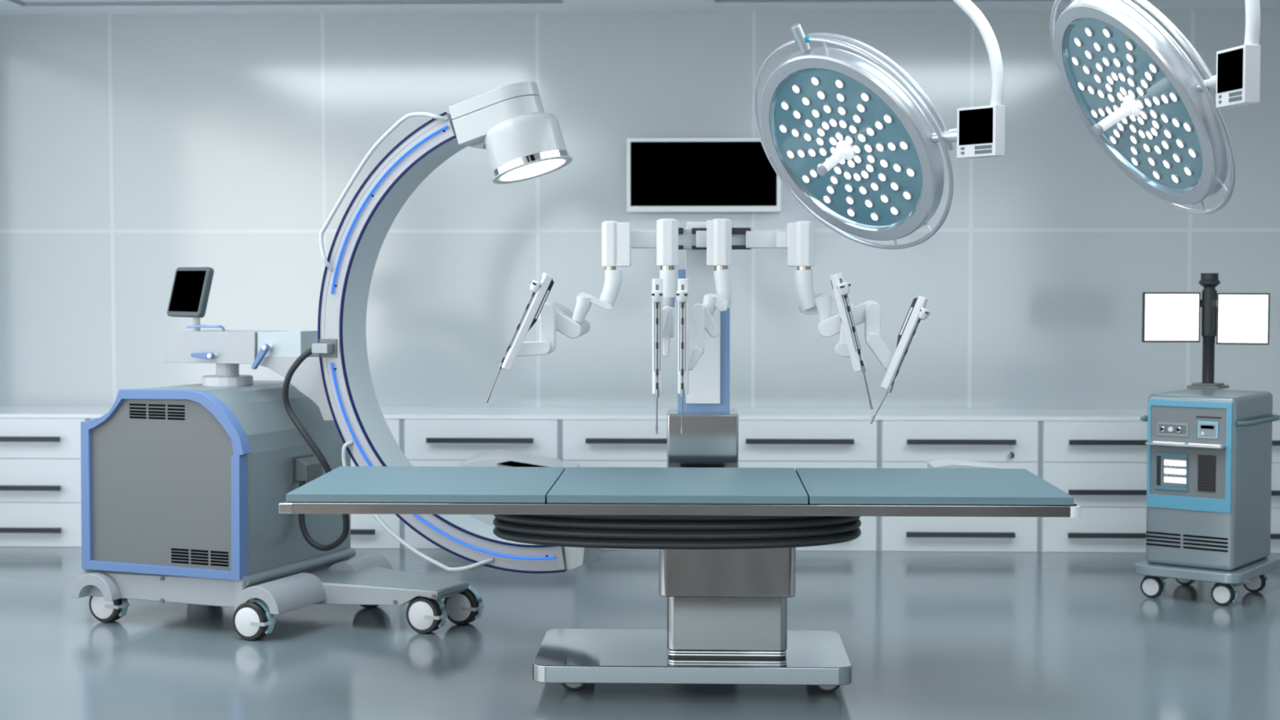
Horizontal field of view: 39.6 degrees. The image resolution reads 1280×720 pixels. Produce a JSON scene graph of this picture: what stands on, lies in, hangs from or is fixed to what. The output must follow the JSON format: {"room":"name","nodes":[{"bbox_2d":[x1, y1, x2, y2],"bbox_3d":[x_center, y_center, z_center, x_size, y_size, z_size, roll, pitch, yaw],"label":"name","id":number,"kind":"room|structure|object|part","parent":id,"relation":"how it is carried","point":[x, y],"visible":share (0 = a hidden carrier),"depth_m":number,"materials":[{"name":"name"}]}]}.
{"room":"operating room","nodes":[
{"label":"operating room","id":0,"kind":"room"},
{"bbox_2d":[0,8,1279,408],"bbox_3d":[0.988,-0.690,11.203,11.400,3.580,0.100,0,3,2],"label":"wall","id":1,"kind":"structure","parent":0,"point":[135,149],"depth_m":11.20,"materials":[{"name":"white tile"}]},
{"bbox_2d":[626,137,781,212],"bbox_3d":[0.398,-1.149,11.082,0.956,0.459,0.138,0,3,2],"label":"wall monitor","id":2,"kind":"object","parent":1,"relation":"attached to","point":[664,175],"visible":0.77,"depth_m":11.02,"materials":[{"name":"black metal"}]},
{"bbox_2d":[0,546,1279,719],"bbox_3d":[0.881,1.286,8.190,11.400,0.100,6.300,0,3,2],"label":"floor","id":3,"kind":"structure","parent":0,"point":[924,635],"depth_m":7.67,"materials":[{"name":"grey plastic"}]},
{"bbox_2d":[0,417,90,546],"bbox_3d":[-3.768,0.723,10.998,0.943,0.775,0.760,0,3,2],"label":"base cabinet","id":4,"kind":"object","parent":3,"relation":"on","point":[40,458],"visible":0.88,"depth_m":10.67,"materials":[{"name":"grey"}]},
{"bbox_3d":[-3.780,0.471,10.637,0.636,0.030,0.062,0,3,2],"label":"handle","id":5,"kind":"part","parent":4,"relation":"part of","materials":[{"name":"grey metal"}]},
{"bbox_3d":[-3.780,0.764,10.650,0.636,0.030,0.062,0,3,2],"label":"handle","id":6,"kind":"part","parent":4,"relation":"part of","materials":[{"name":"grey metal"}]},
{"bbox_3d":[-3.780,1.018,10.662,0.636,0.030,0.062,0,3,2],"label":"handle","id":7,"kind":"part","parent":4,"relation":"part of","materials":[{"name":"grey metal"}]},
{"bbox_3d":[-3.778,0.724,10.693,0.913,0.261,0.026,0,3,2],"label":"drawer","id":8,"kind":"part","parent":4,"relation":"part of","materials":[{"name":"white laminate"}]},
{"bbox_3d":[-3.778,0.990,10.704,0.913,0.265,0.026,0,3,2],"label":"drawer","id":9,"kind":"part","parent":4,"relation":"part of","materials":[{"name":"white laminate"}]},
{"bbox_3d":[-3.778,0.469,10.681,0.913,0.240,0.026,0,3,2],"label":"drawer","id":10,"kind":"part","parent":4,"relation":"part of","materials":[{"name":"white laminate"}]},
{"bbox_2d":[0,405,1279,421],"bbox_3d":[-0.273,0.326,10.889,9.069,0.024,0.700,0,3,2],"label":"countertop","id":11,"kind":"structure","parent":4,"relation":"on","point":[6,411],"depth_m":10.66,"materials":[{"name":"white"}]},
{"bbox_2d":[71,81,600,640],"bbox_3d":[-1.329,-0.003,8.239,2.450,2.472,1.057,1,3,22],"label":"machine","id":12,"kind":"object","parent":3,"relation":"on","point":[183,487],"visible":0.95,"depth_m":8.13,"materials":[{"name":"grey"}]},
{"bbox_3d":[-2.447,1.149,8.321,0.074,0.015,0.083,1,3,22],"label":"brake lever","id":13,"kind":"part","parent":12,"relation":"part of","materials":[{"name":"grey plastic"}]},
{"bbox_2d":[119,598,128,616],"bbox_3d":[-2.490,1.124,8.353,0.177,0.149,0.038,1,3,22],"label":"hood","id":14,"kind":"object","parent":12,"relation":"attached to","point":[123,602],"depth_m":8.31,"materials":[{"name":"teal plastic"}]},
{"bbox_2d":[129,403,185,420],"bbox_3d":[-2.206,0.236,8.127,0.304,0.068,0.008,1,3,22],"label":"vent","id":15,"kind":"object","parent":12,"relation":"attached to","point":[138,411],"depth_m":8.12,"materials":[{"name":"black plastic"}]},
{"bbox_3d":[-2.175,0.559,8.144,0.799,0.768,0.032,1,3,22],"label":"panel","id":16,"kind":"part","parent":12,"relation":"part of","materials":[{"name":"grey metal"}]},
{"bbox_3d":[-2.176,0.558,8.137,0.902,0.848,0.065,1,3,22],"label":"blue frame","id":17,"kind":"part","parent":12,"relation":"part of","materials":[{"name":"blue plastic"}]},
{"bbox_3d":[-2.160,-0.177,8.660,0.036,0.114,0.036,1,3,22],"label":"display post","id":18,"kind":"part","parent":12,"relation":"part of","materials":[{"name":"white plastic"}]},
{"bbox_2d":[171,547,228,566],"bbox_3d":[-1.997,0.895,8.072,0.311,0.066,0.008,1,3,22],"label":"vent","id":19,"kind":"object","parent":12,"relation":"attached to","point":[180,557],"depth_m":8.07,"materials":[{"name":"black plastic"}]},
{"bbox_3d":[-2.080,-0.021,8.459,0.124,0.032,0.025,1,3,22],"label":"lever","id":20,"kind":"part","parent":12,"relation":"part of","materials":[{"name":"blue plastic"}]},
{"bbox_3d":[-2.104,-0.153,8.579,0.195,0.035,0.067,1,3,11],"label":"grab handle","id":21,"kind":"part","parent":12,"relation":"part of","materials":[{"name":"blue plastic"}]},
{"bbox_3d":[-2.001,0.059,8.628,0.109,0.120,0.109,1,3,22],"label":"swivel post","id":22,"kind":"part","parent":12,"relation":"part of","materials":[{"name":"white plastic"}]},
{"bbox_3d":[-1.798,1.029,8.011,0.040,0.121,0.035,1,3,22],"label":"rail","id":23,"kind":"part","parent":12,"relation":"part of","materials":[{"name":"grey paint"}]},
{"bbox_3d":[-1.728,1.104,7.935,0.037,0.113,0.037,1,3,22],"label":"caster stem","id":24,"kind":"part","parent":12,"relation":"part of","materials":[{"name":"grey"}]},
{"bbox_3d":[-1.779,-0.015,8.338,0.089,0.121,0.025,1,3,22],"label":"lever","id":25,"kind":"part","parent":12,"relation":"part of","materials":[{"name":"blue plastic"}]},
{"bbox_2d":[247,598,274,634],"bbox_3d":[-1.719,1.142,7.941,0.177,0.149,0.040,1,3,22],"label":"hood","id":26,"kind":"object","parent":12,"relation":"attached to","point":[264,607],"depth_m":7.89,"materials":[{"name":"teal"}]},
{"bbox_3d":[-1.677,1.167,7.908,0.074,0.015,0.088,1,3,22],"label":"brake lever","id":27,"kind":"part","parent":12,"relation":"part of","materials":[{"name":"grey plastic"}]},
{"bbox_3d":[-1.611,0.980,8.441,0.048,0.048,0.925,1,3,22],"label":"rail","id":28,"kind":"part","parent":12,"relation":"part of","materials":[{"name":"grey metal"}]},
{"bbox_3d":[-1.607,0.517,8.446,0.012,0.126,0.190,1,3,22],"label":"plug plate","id":29,"kind":"part","parent":12,"relation":"part of","materials":[{"name":"grey plastic"}]},
{"bbox_3d":[-1.427,-0.054,8.132,0.095,0.086,0.008,1,3,22],"label":"connector plate","id":30,"kind":"part","parent":12,"relation":"part of","materials":[{"name":"grey"}]},
{"bbox_3d":[-1.155,-0.751,7.974,0.647,0.701,0.049,1,3,22],"label":"handle rail","id":31,"kind":"part","parent":12,"relation":"part of","materials":[{"name":"grey"}]},
{"bbox_3d":[-1.001,0.655,7.975,0.757,0.567,0.049,1,3,22],"label":"handle rail","id":32,"kind":"part","parent":12,"relation":"part of","materials":[{"name":"grey plastic"}]},
{"bbox_2d":[408,599,446,627],"bbox_3d":[-0.967,1.135,8.089,0.177,0.149,0.038,1,3,22],"label":"hood","id":33,"kind":"object","parent":12,"relation":"attached to","point":[438,608],"depth_m":8.04,"materials":[{"name":"teal"}]},
{"bbox_3d":[-0.924,1.161,8.057,0.074,0.015,0.083,1,3,22],"label":"brake lever","id":34,"kind":"part","parent":12,"relation":"part of","materials":[{"name":"grey plastic"}]},
{"bbox_3d":[-0.777,1.151,8.262,0.074,0.015,0.083,1,3,22],"label":"brake lever","id":35,"kind":"part","parent":12,"relation":"part of","materials":[{"name":"grey plastic"}]},
{"bbox_2d":[466,586,483,618],"bbox_3d":[-0.820,1.126,8.294,0.177,0.149,0.038,1,3,22],"label":"hood","id":36,"kind":"object","parent":12,"relation":"attached to","point":[475,600],"depth_m":8.25,"materials":[{"name":"teal plastic"}]},
{"bbox_3d":[-0.624,-1.143,7.880,0.374,0.163,0.250,1,3,22],"label":"tube head lid","id":37,"kind":"part","parent":12,"relation":"part of","materials":[{"name":"grey plastic"}]},
{"bbox_2d":[350,418,403,548],"bbox_3d":[-1.879,0.726,10.932,0.943,0.775,0.760,0,3,2],"label":"base cabinet","id":38,"kind":"object","parent":3,"relation":"on","point":[366,531],"visible":0.16,"depth_m":10.62,"materials":[{"name":"grey laminate"}]},
{"bbox_3d":[-1.891,1.021,10.597,0.636,0.030,0.062,0,3,2],"label":"handle","id":39,"kind":"part","parent":38,"relation":"part of","materials":[{"name":"grey metal"}]},
{"bbox_3d":[-1.890,0.472,10.616,0.913,0.240,0.026,0,3,2],"label":"drawer","id":40,"kind":"part","parent":38,"relation":"part of","materials":[{"name":"white laminate"}]},
{"bbox_3d":[-1.890,0.993,10.639,0.913,0.265,0.026,0,3,2],"label":"drawer","id":41,"kind":"part","parent":38,"relation":"part of","materials":[{"name":"white laminate"}]},
{"bbox_2d":[402,418,560,548],"bbox_3d":[-0.935,0.727,10.900,0.943,0.775,0.760,0,3,2],"label":"base cabinet","id":42,"kind":"object","parent":3,"relation":"on","point":[426,442],"visible":0.3,"depth_m":10.57,"materials":[{"name":"grey laminate"}]},
{"bbox_3d":[-0.946,0.995,10.607,0.913,0.265,0.026,0,3,2],"label":"drawer","id":43,"kind":"part","parent":42,"relation":"part of","materials":[{"name":"white laminate"}]},
{"bbox_3d":[-0.946,0.728,10.595,0.913,0.261,0.026,0,3,2],"label":"drawer","id":44,"kind":"part","parent":42,"relation":"part of","materials":[{"name":"white laminate"}]},
{"bbox_3d":[-0.947,0.476,10.540,0.636,0.030,0.062,0,3,2],"label":"handle","id":45,"kind":"part","parent":42,"relation":"part of","materials":[{"name":"grey metal"}]},
{"bbox_3d":[-0.946,0.474,10.584,0.913,0.240,0.026,0,3,2],"label":"drawer","id":46,"kind":"part","parent":42,"relation":"part of","materials":[{"name":"white laminate"}]},
{"bbox_2d":[457,449,579,527],"bbox_3d":[-0.702,0.842,10.182,0.686,0.610,0.472,0,3,2],"label":"control console","id":47,"kind":"object","parent":3,"relation":"on","point":[500,458],"visible":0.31,"depth_m":10.01,"materials":[{"name":"white"}]},
{"bbox_2d":[458,449,563,466],"bbox_3d":[-0.730,0.577,10.177,0.574,0.081,0.460,0,3,2],"label":"hood","id":48,"kind":"object","parent":47,"relation":"attached to","point":[500,458],"depth_m":10.03,"materials":[{"name":"white plastic"}]},
{"bbox_2d":[560,419,666,550],"bbox_3d":[0.009,0.729,10.867,0.943,0.775,0.760,0,3,2],"label":"base cabinet","id":49,"kind":"object","parent":3,"relation":"on","point":[587,442],"visible":0.18,"depth_m":10.54,"materials":[{"name":"grey laminate"}]},
{"bbox_3d":[-0.002,0.475,10.551,0.913,0.240,0.026,0,3,2],"label":"drawer","id":50,"kind":"part","parent":49,"relation":"part of","materials":[{"name":"white laminate"}]},
{"bbox_3d":[-0.002,0.729,10.562,0.913,0.261,0.026,0,3,2],"label":"drawer","id":51,"kind":"part","parent":49,"relation":"part of","materials":[{"name":"white laminate"}]},
{"bbox_3d":[-0.003,0.477,10.507,0.636,0.030,0.062,0,3,2],"label":"handle","id":52,"kind":"part","parent":49,"relation":"part of","materials":[{"name":"grey metal"}]},
{"bbox_3d":[-0.002,0.996,10.574,0.913,0.265,0.026,0,3,2],"label":"drawer","id":53,"kind":"part","parent":49,"relation":"part of","materials":[{"name":"white laminate"}]},
{"bbox_2d":[279,459,1080,693],"bbox_3d":[0.157,0.869,7.148,2.943,0.827,1.238,0,3,2],"label":"table","id":54,"kind":"object","parent":3,"relation":"on","point":[726,540],"visible":1,"depth_m":6.75,"materials":[{"name":"blue fabric"}]},
{"bbox_3d":[-0.814,0.490,7.061,0.963,0.031,0.980,0,3,2],"label":"mattress","id":55,"kind":"part","parent":54,"relation":"part of","materials":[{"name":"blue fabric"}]},
{"bbox_3d":[0.154,0.491,7.028,0.961,0.031,0.980,0,3,2],"label":"mattress","id":56,"kind":"part","parent":54,"relation":"part of","materials":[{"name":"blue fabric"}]},
{"bbox_3d":[0.153,0.528,7.029,2.933,0.040,1.020,0,3,2],"label":"tabletop frame","id":57,"kind":"part","parent":54,"relation":"part of","materials":[{"name":"silver metal"}]},
{"bbox_3d":[0.207,1.180,7.097,1.220,0.069,0.720,0,3,2],"label":"plate","id":58,"kind":"part","parent":54,"relation":"part of","materials":[{"name":"silver metal"}]},
{"bbox_3d":[1.120,0.493,6.994,0.962,0.031,0.980,0,3,2],"label":"mattress","id":59,"kind":"part","parent":54,"relation":"part of","materials":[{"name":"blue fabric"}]},
{"bbox_2d":[485,218,929,629],"bbox_3d":[0.289,0.327,7.682,1.806,1.862,1.169,0,3,2],"label":"robot","id":60,"kind":"object","parent":3,"relation":"on","point":[703,431],"visible":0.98,"depth_m":7.49,"materials":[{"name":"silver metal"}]},
{"bbox_3d":[-0.481,-0.163,7.224,0.132,0.276,0.006,0,3,2],"label":"drive rod","id":61,"kind":"part","parent":60,"relation":"part of","materials":[{"name":"grey"}]},
{"bbox_3d":[-0.461,-0.156,7.232,0.215,0.400,0.046,0,3,2],"label":"instrument arm","id":62,"kind":"part","parent":60,"relation":"part of","materials":[{"name":"white plastic"}]},
{"bbox_3d":[-0.186,-0.250,7.537,0.146,0.073,0.120,0,3,2],"label":"arm plate","id":63,"kind":"part","parent":60,"relation":"part of","materials":[{"name":"white plastic"}]},
{"bbox_3d":[0.069,-0.092,7.134,0.006,0.330,0.006,0,3,2],"label":"drive rod","id":64,"kind":"part","parent":60,"relation":"part of","materials":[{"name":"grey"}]},
{"bbox_3d":[0.070,-0.095,7.155,0.042,0.464,0.038,0,3,2],"label":"instrument arm","id":65,"kind":"part","parent":60,"relation":"part of","materials":[{"name":"white plastic"}]},
{"bbox_3d":[0.170,-0.091,7.111,0.007,0.329,0.006,0,3,2],"label":"drive rod","id":66,"kind":"part","parent":60,"relation":"part of","materials":[{"name":"grey metal"}]},
{"bbox_3d":[0.173,-0.095,7.132,0.042,0.463,0.038,0,3,9],"label":"instrument arm","id":67,"kind":"part","parent":60,"relation":"part of","materials":[{"name":"white plastic"}]},
{"bbox_3d":[0.320,-0.242,7.450,0.096,0.075,0.100,0,3,2],"label":"arm plate","id":68,"kind":"part","parent":60,"relation":"part of","materials":[{"name":"white plastic"}]},
{"bbox_3d":[0.772,-0.246,7.760,0.140,0.090,0.430,0,3,2],"label":"arm plate","id":69,"kind":"part","parent":60,"relation":"part of","materials":[{"name":"white plastic"}]},
{"bbox_3d":[0.842,-0.152,7.188,0.145,0.401,0.047,0,3,2],"label":"instrument arm","id":70,"kind":"part","parent":60,"relation":"part of","materials":[{"name":"white plastic"}]},
{"bbox_3d":[0.853,-0.152,7.167,0.076,0.279,0.006,0,3,2],"label":"drive rod","id":71,"kind":"part","parent":60,"relation":"part of","materials":[{"name":"grey metal"}]},
{"bbox_3d":[1.074,-0.069,7.222,0.190,0.384,0.044,0,3,2],"label":"instrument arm","id":72,"kind":"part","parent":60,"relation":"part of","materials":[{"name":"white plastic"}]},
{"bbox_3d":[1.091,-0.059,7.215,0.115,0.266,0.006,0,3,2],"label":"drive rod","id":73,"kind":"part","parent":60,"relation":"part of","materials":[{"name":"grey plastic"}]},
{"bbox_2d":[738,419,879,551],"bbox_3d":[0.953,0.730,10.835,0.943,0.775,0.760,0,3,2],"label":"base cabinet","id":74,"kind":"object","parent":3,"relation":"on","point":[794,444],"visible":0.37,"depth_m":10.51,"materials":[{"name":"grey laminate"}]},
{"bbox_3d":[0.941,0.479,10.475,0.636,0.030,0.062,0,3,2],"label":"handle","id":75,"kind":"part","parent":74,"relation":"part of","materials":[{"name":"grey metal"}]},
{"bbox_3d":[0.942,0.477,10.518,0.913,0.240,0.026,0,3,2],"label":"drawer","id":76,"kind":"part","parent":74,"relation":"part of","materials":[{"name":"white laminate"}]},
{"bbox_3d":[0.942,0.731,10.530,0.913,0.261,0.026,0,3,2],"label":"drawer","id":77,"kind":"part","parent":74,"relation":"part of","materials":[{"name":"white laminate"}]},
{"bbox_3d":[0.942,0.998,10.542,0.913,0.265,0.026,0,3,2],"label":"drawer","id":78,"kind":"part","parent":74,"relation":"part of","materials":[{"name":"white laminate"}]},
{"bbox_2d":[878,420,1040,551],"bbox_3d":[1.897,0.732,10.802,0.943,0.775,0.760,0,3,2],"label":"base cabinet","id":79,"kind":"object","parent":3,"relation":"on","point":[903,444],"visible":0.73,"depth_m":10.48,"materials":[{"name":"grey laminate"}]},
{"bbox_3d":[1.887,0.999,10.509,0.913,0.265,0.026,0,3,2],"label":"drawer","id":80,"kind":"part","parent":79,"relation":"part of","materials":[{"name":"white laminate"}]},
{"bbox_3d":[1.887,0.732,10.497,0.913,0.261,0.026,0,3,2],"label":"drawer","id":81,"kind":"part","parent":79,"relation":"part of","materials":[{"name":"white laminate"}]},
{"bbox_3d":[1.887,0.478,10.486,0.913,0.240,0.026,0,3,2],"label":"drawer","id":82,"kind":"part","parent":79,"relation":"part of","materials":[{"name":"white laminate"}]},
{"bbox_3d":[1.885,1.026,10.466,0.636,0.030,0.062,0,3,2],"label":"handle","id":83,"kind":"part","parent":79,"relation":"part of","materials":[{"name":"grey metal"}]},
{"bbox_3d":[1.885,0.480,10.442,0.636,0.030,0.062,0,3,2],"label":"handle","id":84,"kind":"part","parent":79,"relation":"part of","materials":[{"name":"grey metal"}]},
{"bbox_2d":[1039,420,1147,552],"bbox_3d":[2.841,0.733,10.770,0.943,0.775,0.760,0,3,2],"label":"base cabinet","id":85,"kind":"object","parent":3,"relation":"on","point":[1102,465],"visible":0.49,"depth_m":10.46,"materials":[{"name":"grey laminate"}]},
{"bbox_3d":[2.831,1.000,10.477,0.913,0.265,0.026,0,3,2],"label":"drawer","id":86,"kind":"part","parent":85,"relation":"part of","materials":[{"name":"white laminate"}]},
{"bbox_3d":[2.831,0.734,10.465,0.913,0.261,0.026,0,3,2],"label":"drawer","id":87,"kind":"part","parent":85,"relation":"part of","materials":[{"name":"white laminate"}]},
{"bbox_3d":[2.831,0.479,10.453,0.913,0.240,0.026,0,3,2],"label":"drawer","id":88,"kind":"part","parent":85,"relation":"part of","materials":[{"name":"white laminate"}]},
{"bbox_3d":[2.829,1.028,10.434,0.636,0.030,0.062,0,3,2],"label":"handle","id":89,"kind":"part","parent":85,"relation":"part of","materials":[{"name":"grey metal"}]},
{"bbox_3d":[2.829,0.481,10.409,0.636,0.030,0.062,0,3,2],"label":"handle","id":90,"kind":"part","parent":85,"relation":"part of","materials":[{"name":"grey metal"}]},
{"bbox_3d":[2.829,0.774,10.422,0.636,0.030,0.062,0,3,2],"label":"handle","id":91,"kind":"part","parent":85,"relation":"part of","materials":[{"name":"grey metal"}]},
{"bbox_2d":[1134,273,1279,605],"bbox_3d":[2.891,0.372,9.159,0.739,1.639,0.837,2,3,37],"label":"trolley","id":92,"kind":"object","parent":3,"relation":"on","point":[1209,446],"visible":1,"depth_m":8.91,"materials":[{"name":"grey metal"}]},
{"bbox_2d":[1142,575,1165,594],"bbox_3d":[2.598,1.131,8.989,0.117,0.098,0.025,2,3,37],"label":"hood","id":93,"kind":"object","parent":92,"relation":"attached to","point":[1150,584],"depth_m":8.96,"materials":[{"name":"teal"}]},
{"bbox_3d":[2.619,0.346,8.913,0.025,0.025,0.014,2,3,37],"label":"knob","id":94,"kind":"part","parent":92,"relation":"part of","materials":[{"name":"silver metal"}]},
{"bbox_3d":[2.653,0.347,8.887,0.025,0.025,0.014,2,3,37],"label":"knob","id":95,"kind":"part","parent":92,"relation":"part of","materials":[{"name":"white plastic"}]},
{"bbox_2d":[1142,292,1200,342],"bbox_3d":[2.819,-0.227,9.436,0.260,0.265,0.194,2,3,37],"label":"monitor","id":96,"kind":"object","parent":92,"relation":"on","point":[1166,317],"depth_m":9.42,"materials":[{"name":"white plastic"}]},
{"bbox_3d":[2.665,0.347,8.892,0.159,0.067,0.008,2,3,37],"label":"knob panel","id":97,"kind":"part","parent":92,"relation":"part of","materials":[{"name":"grey paint"}]},
{"bbox_3d":[2.686,0.347,8.863,0.025,0.025,0.014,2,3,37],"label":"knob","id":98,"kind":"part","parent":92,"relation":"part of","materials":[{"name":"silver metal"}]},
{"bbox_2d":[1145,441,1226,448],"bbox_3d":[2.706,0.422,8.823,0.388,0.010,0.075,2,3,37],"label":"shelf","id":99,"kind":"object","parent":92,"relation":"attached to","point":[1150,445],"depth_m":8.83,"materials":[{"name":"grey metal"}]},
{"bbox_2d":[1146,531,1227,551],"bbox_3d":[2.728,0.906,8.874,0.415,0.068,0.006,2,3,37],"label":"vent","id":100,"kind":"object","parent":92,"relation":"attached to","point":[1152,532],"depth_m":8.87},
{"bbox_3d":[2.733,0.476,8.849,0.424,0.544,0.012,2,3,37],"label":"blue panel","id":101,"kind":"part","parent":92,"relation":"part of","materials":[{"name":"blue plastic"}]},
{"bbox_2d":[1197,454,1216,492],"bbox_3d":[2.805,0.561,8.798,0.088,0.181,0.006,2,3,37],"label":"speaker grille","id":102,"kind":"object","parent":92,"relation":"attached to","point":[1206,464],"depth_m":8.79,"materials":[{"name":"grey plastic"}]},
{"bbox_3d":[2.912,1.053,9.112,0.542,0.052,0.710,2,3,37],"label":"plate","id":103,"kind":"part","parent":92,"relation":"part of","materials":[{"name":"grey paint"}]},
{"bbox_3d":[2.807,0.345,8.785,0.100,0.083,0.009,2,3,37],"label":"reader panel","id":104,"kind":"part","parent":92,"relation":"part of","materials":[{"name":"blue plastic"}]},
{"bbox_2d":[1212,582,1237,602],"bbox_3d":[2.885,1.141,8.772,0.117,0.098,0.025,2,3,37],"label":"hood","id":105,"kind":"object","parent":92,"relation":"attached to","point":[1221,593],"depth_m":8.74,"materials":[{"name":"teal"}]},
{"bbox_2d":[1216,293,1270,345],"bbox_3d":[3.180,-0.217,9.374,0.260,0.272,0.106,2,3,37],"label":"monitor","id":106,"kind":"object","parent":92,"relation":"on","point":[1242,318],"depth_m":9.36,"materials":[{"name":"white plastic"}]},
{"bbox_2d":[1262,573,1267,589],"bbox_3d":[3.168,1.124,9.148,0.117,0.098,0.025,2,3,37],"label":"hood","id":107,"kind":"object","parent":92,"relation":"attached to","point":[1264,578],"depth_m":9.11,"materials":[{"name":"teal plastic"}]},
{"bbox_2d":[1270,421,1279,553],"bbox_3d":[3.785,0.735,10.737,0.943,0.775,0.760,0,3,2],"label":"base cabinet","id":108,"kind":"object","parent":3,"relation":"on","point":[1275,482],"visible":0.02,"depth_m":10.42,"materials":[{"name":"grey"}]},
{"bbox_3d":[3.775,1.002,10.444,0.913,0.265,0.026,0,3,2],"label":"drawer","id":109,"kind":"part","parent":108,"relation":"part of","materials":[{"name":"white laminate"}]},
{"bbox_3d":[3.773,1.029,10.401,0.636,0.030,0.062,0,3,2],"label":"handle","id":110,"kind":"part","parent":108,"relation":"part of","materials":[{"name":"grey metal"}]},
{"bbox_3d":[3.775,0.735,10.432,0.913,0.261,0.026,0,3,2],"label":"drawer","id":111,"kind":"part","parent":108,"relation":"part of","materials":[{"name":"white laminate"}]},
{"bbox_3d":[3.773,0.776,10.390,0.636,0.030,0.062,0,3,2],"label":"handle","id":112,"kind":"part","parent":108,"relation":"part of","materials":[{"name":"grey metal"}]},
{"bbox_3d":[3.775,0.481,10.421,0.913,0.240,0.026,0,3,2],"label":"drawer","id":113,"kind":"part","parent":108,"relation":"part of","materials":[{"name":"white laminate"}]},
{"bbox_3d":[3.773,0.483,10.377,0.636,0.030,0.062,0,3,2],"label":"handle","id":114,"kind":"part","parent":108,"relation":"part of","materials":[{"name":"grey metal"}]},
{"bbox_2d":[0,0,1279,15],"bbox_3d":[0.672,-1.881,1.996,11.400,0.220,18.400,0,3,2],"label":"ceiling","id":115,"kind":"structure","parent":0,"point":[7,7],"depth_m":10.86,"materials":[{"name":"white paint"}]},
{"bbox_2d":[753,0,1004,248],"bbox_3d":[0.926,-1.238,7.381,0.646,1.544,1.224,-1,3,-19],"label":"lamp","id":116,"kind":"object","parent":115,"relation":"hanging from","point":[842,135],"visible":1,"depth_m":7.38,"materials":[{"name":"white"}]},
{"bbox_3d":[0.816,-0.852,7.468,0.176,0.147,0.092,-1,3,-28],"label":"handle","id":117,"kind":"part","parent":116,"relation":"part of","materials":[{"name":"white plastic"}]},
{"bbox_3d":[0.887,-0.903,7.509,0.573,0.864,1.029,-2,3,-40],"label":"rail","id":118,"kind":"part","parent":116,"relation":"part of","materials":[{"name":"white metal"}]},
{"bbox_2d":[1049,0,1260,214],"bbox_3d":[1.890,-1.266,6.663,0.634,1.425,1.267,0,3,2],"label":"lamp","id":119,"kind":"object","parent":115,"relation":"hanging from","point":[1138,94],"visible":1,"depth_m":6.63,"materials":[{"name":"white"}]},
{"bbox_3d":[1.827,-0.940,6.801,0.176,0.148,0.095,0,3,2],"label":"handle","id":120,"kind":"part","parent":119,"relation":"part of","materials":[{"name":"white plastic"}]}
]}

